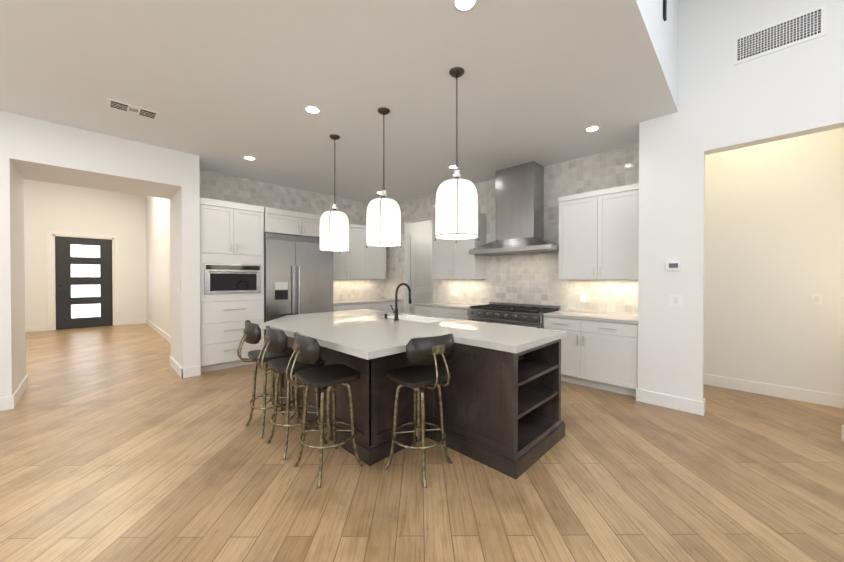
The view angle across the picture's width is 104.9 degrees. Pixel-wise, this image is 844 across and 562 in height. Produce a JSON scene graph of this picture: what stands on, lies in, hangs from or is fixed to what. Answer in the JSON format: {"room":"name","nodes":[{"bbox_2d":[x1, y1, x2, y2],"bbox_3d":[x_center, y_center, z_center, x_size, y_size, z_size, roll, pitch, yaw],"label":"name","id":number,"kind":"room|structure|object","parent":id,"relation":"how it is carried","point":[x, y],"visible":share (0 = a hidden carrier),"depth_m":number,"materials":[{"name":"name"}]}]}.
{"room":"kitchen","nodes":[
{"label":"kitchen","id":0,"kind":"room"},
{"bbox_2d":[24,179,146,330],"bbox_3d":[-10.590,-0.864,8.258,0.150,4.400,5.450,0,1,45],"label":"wall","id":1,"kind":"structure","parent":0,"point":[49,206],"depth_m":9.17,"materials":[{"name":"white paint"}]},
{"bbox_2d":[47,230,118,330],"bbox_3d":[-9.592,-0.017,9.232,0.115,2.690,1.400,0,1,45],"label":"door frame","id":2,"kind":"structure","parent":1,"relation":"attached to","point":[51,235],"depth_m":8.89,"materials":[{"name":"white paint"}]},
{"bbox_2d":[55,236,112,329],"bbox_3d":[-9.567,0.051,9.208,0.104,2.545,1.120,0,1,45],"label":"front door","id":3,"kind":"structure","parent":1,"relation":"in","point":[83,279],"depth_m":9.19,"materials":[{"name":"grey wood"}]},
{"bbox_2d":[0,111,200,397],"bbox_3d":[-5.464,-0.209,3.150,1.030,3.176,5.360,0,1,45],"label":"wall","id":4,"kind":"structure","parent":0,"point":[38,150],"depth_m":4.05,"materials":[{"name":"white paint"}]},
{"bbox_2d":[146,196,169,335],"bbox_3d":[-6.256,-0.861,7.919,6.800,4.400,0.150,0,1,45],"label":"wall","id":5,"kind":"structure","parent":0,"point":[158,253],"depth_m":8.29,"materials":[{"name":"white paint"}]},
{"bbox_2d":[0,319,843,443],"bbox_3d":[-3.153,1.299,4.247,16.100,0.140,9.750,0,1,45],"label":"baseboard","id":6,"kind":"structure","parent":5,"relation":"attached to","point":[676,402],"depth_m":3.74,"materials":[{"name":"white paint"}]},
{"bbox_2d":[199,169,383,300],"bbox_3d":[-2.443,-0.238,6.701,0.350,3.176,3.940,0,1,45],"label":"wall","id":7,"kind":"structure","parent":0,"point":[220,186],"depth_m":6.39,"materials":[{"name":"tile"}]},
{"bbox_2d":[264,207,320,237],"bbox_3d":[-2.376,-1.025,6.029,0.670,0.410,1.248,0,1,45],"label":"upper cabinet","id":8,"kind":"object","parent":7,"relation":"attached to","point":[281,221],"visible":0.73,"depth_m":5.69,"materials":[{"name":"white wood"}]},
{"bbox_2d":[333,224,385,278],"bbox_3d":[-1.490,-0.629,7.131,0.390,1.170,1.543,0,1,45],"label":"upper cabinet","id":9,"kind":"object","parent":7,"relation":"attached to","point":[359,260],"visible":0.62,"depth_m":7.05,"materials":[{"name":"white wood"}]},
{"bbox_2d":[0,0,678,202],"bbox_3d":[-2.212,-2.407,2.799,6.130,1.224,9.450,0,1,45],"label":"ceiling","id":10,"kind":"structure","parent":0,"point":[222,86],"depth_m":2.92,"materials":[{"name":"white paint"}]},
{"bbox_2d":[107,98,158,119],"bbox_3d":[-3.023,-1.794,3.399,0.200,0.010,0.400,0,1,45],"label":"ceiling vent","id":11,"kind":"object","parent":10,"relation":"in","point":[122,106],"visible":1,"depth_m":3.38,"materials":[{"name":"white metal"}]},
{"bbox_2d":[243,156,255,159],"bbox_3d":[-2.538,-1.808,4.775,0.176,0.004,0.176,0,1,45],"label":"recessed light","id":12,"kind":"object","parent":10,"relation":"in","point":[249,157],"visible":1,"depth_m":4.76,"materials":[{"name":"white paint"}]},
{"bbox_2d":[304,105,320,113],"bbox_3d":[-1.149,-1.797,3.406,0.176,0.004,0.176,0,1,45],"label":"recessed light","id":13,"kind":"object","parent":10,"relation":"in","point":[311,109],"visible":1,"depth_m":3.40,"materials":[{"name":"white paint"}]},
{"bbox_2d":[319,134,349,253],"bbox_3d":[-1.090,-1.080,4.056,0.380,1.446,0.380,0,1,45],"label":"pendant light","id":14,"kind":"object","parent":10,"relation":"hanging from","point":[334,229],"visible":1,"depth_m":3.92,"materials":[{"name":"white glass"}]},
{"bbox_2d":[366,107,401,248],"bbox_3d":[-0.403,-1.075,3.428,0.380,1.446,0.380,0,1,45],"label":"pendant light","id":15,"kind":"object","parent":10,"relation":"hanging from","point":[383,220],"visible":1,"depth_m":3.29,"materials":[{"name":"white glass"}]},
{"bbox_2d":[448,165,458,168],"bbox_3d":[0.500,-1.811,5.151,0.176,0.004,0.176,0,1,45],"label":"recessed light","id":16,"kind":"object","parent":10,"relation":"in","point":[452,166],"visible":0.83,"depth_m":5.13,"materials":[{"name":"white paint"}]},
{"bbox_2d":[435,67,478,242],"bbox_3d":[0.298,-1.070,2.787,0.380,1.446,0.380,0,1,45],"label":"pendant light","id":17,"kind":"object","parent":10,"relation":"hanging from","point":[457,207],"visible":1,"depth_m":2.65,"materials":[{"name":"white glass"}]},
{"bbox_2d":[451,0,478,12],"bbox_3d":[0.275,-1.786,2.073,0.176,0.004,0.176,0,1,45],"label":"recessed light","id":18,"kind":"object","parent":10,"relation":"in","point":[462,5],"visible":1,"depth_m":2.10,"materials":[{"name":"white paint"}]},
{"bbox_2d":[584,125,600,131],"bbox_3d":[2.016,-1.800,3.840,0.176,0.004,0.176,0,1,45],"label":"recessed light","id":19,"kind":"object","parent":10,"relation":"in","point":[592,128],"visible":1,"depth_m":3.83,"materials":[{"name":"white paint"}]},
{"bbox_2d":[663,0,666,20],"bbox_3d":[2.073,-2.454,2.767,0.020,0.430,0.060,0,1,45],"label":"pendant light","id":20,"kind":"object","parent":10,"relation":"attached to","point":[664,10],"visible":1,"depth_m":2.75,"materials":[{"name":"black metal"}]},
{"bbox_2d":[410,220,431,233],"bbox_3d":[0.105,-0.252,8.290,0.150,3.176,1.600,0,1,45],"label":"wall","id":21,"kind":"structure","parent":0,"point":[423,227],"depth_m":8.07,"materials":[{"name":"white paint"}]},
{"bbox_2d":[410,231,431,237],"bbox_3d":[-0.005,0.073,8.063,0.014,2.530,1.000,0,1,45],"label":"door frame","id":22,"kind":"structure","parent":21,"relation":"attached to","point":[420,234],"depth_m":8.02,"materials":[{"name":"white paint"}]},
{"bbox_2d":[410,235,432,313],"bbox_3d":[0.027,0.113,8.033,0.100,2.430,0.820,0,1,45],"label":"pantry door","id":23,"kind":"structure","parent":21,"relation":"in","point":[421,283],"depth_m":7.99,"materials":[{"name":"white paint"}]},
{"bbox_2d":[0,323,843,561],"bbox_3d":[-2.785,1.415,4.764,16.700,0.100,11.400,0,1,45],"label":"floor","id":24,"kind":"structure","parent":0,"point":[123,443],"depth_m":2.23,"materials":[{"name":"brown wood"}]},
{"bbox_2d":[200,197,263,372],"bbox_3d":[-3.141,0.069,5.262,0.670,2.585,0.890,0,1,45],"label":"tall cabinet","id":25,"kind":"object","parent":24,"relation":"on","point":[231,232],"visible":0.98,"depth_m":5.00,"materials":[{"name":"white wood"}]},
{"bbox_2d":[204,264,260,293],"bbox_3d":[-2.911,-0.032,5.034,0.084,0.454,0.786,0,1,45],"label":"wall oven","id":26,"kind":"object","parent":25,"relation":"in","point":[228,278],"visible":0.96,"depth_m":5.01,"materials":[{"name":"silver metal"}]},
{"bbox_2d":[237,320,299,438],"bbox_3d":[-1.457,0.877,3.066,0.442,1.007,0.504,0,1,43],"label":"stool","id":27,"kind":"object","parent":24,"relation":"on","point":[252,333],"visible":0.69,"depth_m":2.96,"materials":[{"name":"metal"}]},
{"bbox_2d":[258,326,326,459],"bbox_3d":[-1.100,0.880,2.728,0.500,1.007,0.419,0,1,-44],"label":"stool","id":28,"kind":"object","parent":24,"relation":"on","point":[275,340],"visible":0.88,"depth_m":2.61,"materials":[{"name":"metal"}]},
{"bbox_2d":[264,233,332,348],"bbox_3d":[-2.356,0.272,6.020,0.728,2.165,1.250,0,1,45],"label":"refrigerator","id":29,"kind":"object","parent":24,"relation":"on","point":[298,274],"visible":0.54,"depth_m":5.72,"materials":[{"name":"silver metal"}]},
{"bbox_2d":[286,332,363,487],"bbox_3d":[-0.735,0.883,2.395,0.436,1.007,0.502,0,1,43],"label":"stool","id":30,"kind":"object","parent":24,"relation":"on","point":[328,378],"visible":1,"depth_m":2.33,"materials":[{"name":"black leather"}]},
{"bbox_2d":[333,298,400,312],"bbox_3d":[-1.323,0.889,7.129,0.652,0.914,1.765,0,1,45],"label":"base cabinet","id":31,"kind":"object","parent":24,"relation":"on","point":[382,304],"visible":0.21,"depth_m":6.95,"materials":[{"name":"white wood"}]},
{"bbox_2d":[265,329,565,478],"bbox_3d":[-0.314,0.934,3.399,2.986,0.884,1.506,0,1,45],"label":"kitchen island","id":32,"kind":"object","parent":24,"relation":"on","point":[501,395],"depth_m":2.58,"materials":[{"name":"brown wood"}]},
{"bbox_2d":[261,309,564,376],"bbox_3d":[-0.395,0.469,3.328,3.010,0.050,1.720,0,1,45],"label":"island countertop","id":33,"kind":"structure","parent":32,"relation":"on","point":[365,334],"depth_m":2.77,"materials":[{"name":"white stone"}]},
{"bbox_2d":[390,283,411,320],"bbox_3d":[-0.235,0.231,3.731,0.110,0.418,0.261,0,1,45],"label":"faucet","id":34,"kind":"object","parent":33,"relation":"on","point":[395,311],"visible":1,"depth_m":3.64,"materials":[{"name":"black metal"}]},
{"bbox_2d":[384,333,453,487],"bbox_3d":[-0.002,0.883,2.392,0.517,1.007,0.479,0,1,35],"label":"stool","id":35,"kind":"object","parent":24,"relation":"on","point":[419,376],"visible":1,"depth_m":2.29,"materials":[{"name":"black leather"}]},
{"bbox_2d":[415,306,440,316],"bbox_3d":[0.328,0.915,6.308,0.720,0.874,0.617,0,1,45],"label":"base cabinet","id":36,"kind":"object","parent":24,"relation":"on","point":[435,311],"depth_m":6.06,"materials":[{"name":"white"}]},
{"bbox_2d":[413,302,469,309],"bbox_3d":[0.528,0.459,6.091,1.348,0.038,0.642,0,1,45],"label":"countertop","id":37,"kind":"structure","parent":36,"relation":"on","point":[444,306],"depth_m":5.93,"materials":[{"name":"white stone"}]},
{"bbox_2d":[441,310,468,319],"bbox_3d":[0.759,0.919,5.883,0.718,0.874,0.617,0,1,45],"label":"base cabinet","id":38,"kind":"object","parent":24,"relation":"on","point":[448,310],"depth_m":5.62,"materials":[{"name":"white wood"}]},
{"bbox_2d":[467,302,560,328],"bbox_3d":[1.415,0.870,5.141,1.246,0.985,0.753,0,1,45],"label":"range","id":39,"kind":"object","parent":24,"relation":"on","point":[522,314],"visible":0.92,"depth_m":4.95,"materials":[{"name":"black"}]},
{"bbox_2d":[543,310,637,396],"bbox_3d":[2.299,0.911,4.343,1.125,0.914,0.652,0,1,45],"label":"base cabinet","id":40,"kind":"object","parent":24,"relation":"on","point":[599,350],"visible":0.75,"depth_m":4.06,"materials":[{"name":"painted wood"},{"name":"metal"}]},
{"bbox_2d":[384,143,638,315],"bbox_3d":[0.926,-0.235,6.253,5.780,3.176,0.150,0,1,45],"label":"wall","id":41,"kind":"structure","parent":0,"point":[531,278],"depth_m":5.11,"materials":[{"name":"tile"}]},
{"bbox_2d":[404,217,432,313],"bbox_3d":[-0.028,-0.005,7.195,0.900,2.700,0.158,0,1,45],"label":"door frame","id":42,"kind":"structure","parent":41,"relation":"attached to","point":[406,262],"depth_m":7.47,"materials":[{"name":"white paint"}]},
{"bbox_2d":[432,213,485,278],"bbox_3d":[0.673,-0.621,6.114,1.008,1.170,0.390,0,1,45],"label":"upper cabinet","id":43,"kind":"object","parent":41,"relation":"attached to","point":[451,259],"visible":0.6,"depth_m":5.91,"materials":[{"name":"white wood"}]},
{"bbox_2d":[468,161,558,255],"bbox_3d":[1.488,-1.129,5.163,1.400,1.366,0.596,0,1,45],"label":"range hood","id":44,"kind":"object","parent":41,"relation":"attached to","point":[519,211],"visible":0.88,"depth_m":5.06,"materials":[{"name":"silver metal"}]},
{"bbox_2d":[454,290,585,301],"bbox_3d":[1.509,0.238,5.572,2.445,0.115,0.006,0,1,45],"label":"electrical outlets","id":45,"kind":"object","parent":41,"relation":"attached to","point":[582,297],"depth_m":4.75,"materials":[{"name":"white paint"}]},
{"bbox_2d":[558,183,638,278],"bbox_3d":[2.426,-0.607,4.387,1.018,1.170,0.390,0,1,45],"label":"upper cabinet","id":46,"kind":"object","parent":41,"relation":"attached to","point":[598,234],"visible":0.9,"depth_m":4.25,"materials":[{"name":"white wood"}]},
{"bbox_2d":[638,0,843,401],"bbox_3d":[4.363,-0.819,2.861,3.870,4.400,1.452,0,1,45],"label":"wall","id":47,"kind":"structure","parent":0,"point":[725,104],"depth_m":3.34,"materials":[{"name":"white paint"}]},
{"bbox_2d":[666,261,680,269],"bbox_3d":[2.694,-0.162,3.473,0.120,0.095,0.024,0,1,45],"label":"thermostat","id":48,"kind":"object","parent":47,"relation":"attached to","point":[673,265],"visible":0.96,"depth_m":3.46,"materials":[{"name":"white paint"}]},
{"bbox_2d":[669,295,682,305],"bbox_3d":[2.713,0.206,3.468,0.115,0.115,0.010,0,1,45],"label":"light switch","id":49,"kind":"object","parent":47,"relation":"attached to","point":[675,300],"visible":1,"depth_m":3.46,"materials":[{"name":"white paint"}]},
{"bbox_2d":[733,3,826,65],"bbox_3d":[3.222,-2.220,2.945,0.570,0.260,0.012,0,1,45],"label":"air vent grille","id":50,"kind":"object","parent":47,"relation":"attached to","point":[805,26],"visible":1,"depth_m":2.92,"materials":[{"name":"white metal"}]},
{"bbox_2d":[704,127,843,394],"bbox_3d":[4.873,-0.823,3.272,3.720,4.400,0.150,0,1,45],"label":"wall","id":51,"kind":"structure","parent":0,"point":[774,240],"depth_m":3.83,"materials":[{"name":"white paint"}]},
{"bbox_2d":[811,294,821,304],"bbox_3d":[4.411,0.204,3.623,0.075,0.115,0.010,0,1,45],"label":"light switch","id":52,"kind":"object","parent":51,"relation":"attached to","point":[816,298],"visible":1,"depth_m":3.62,"materials":[{"name":"white paint"}]}
]}

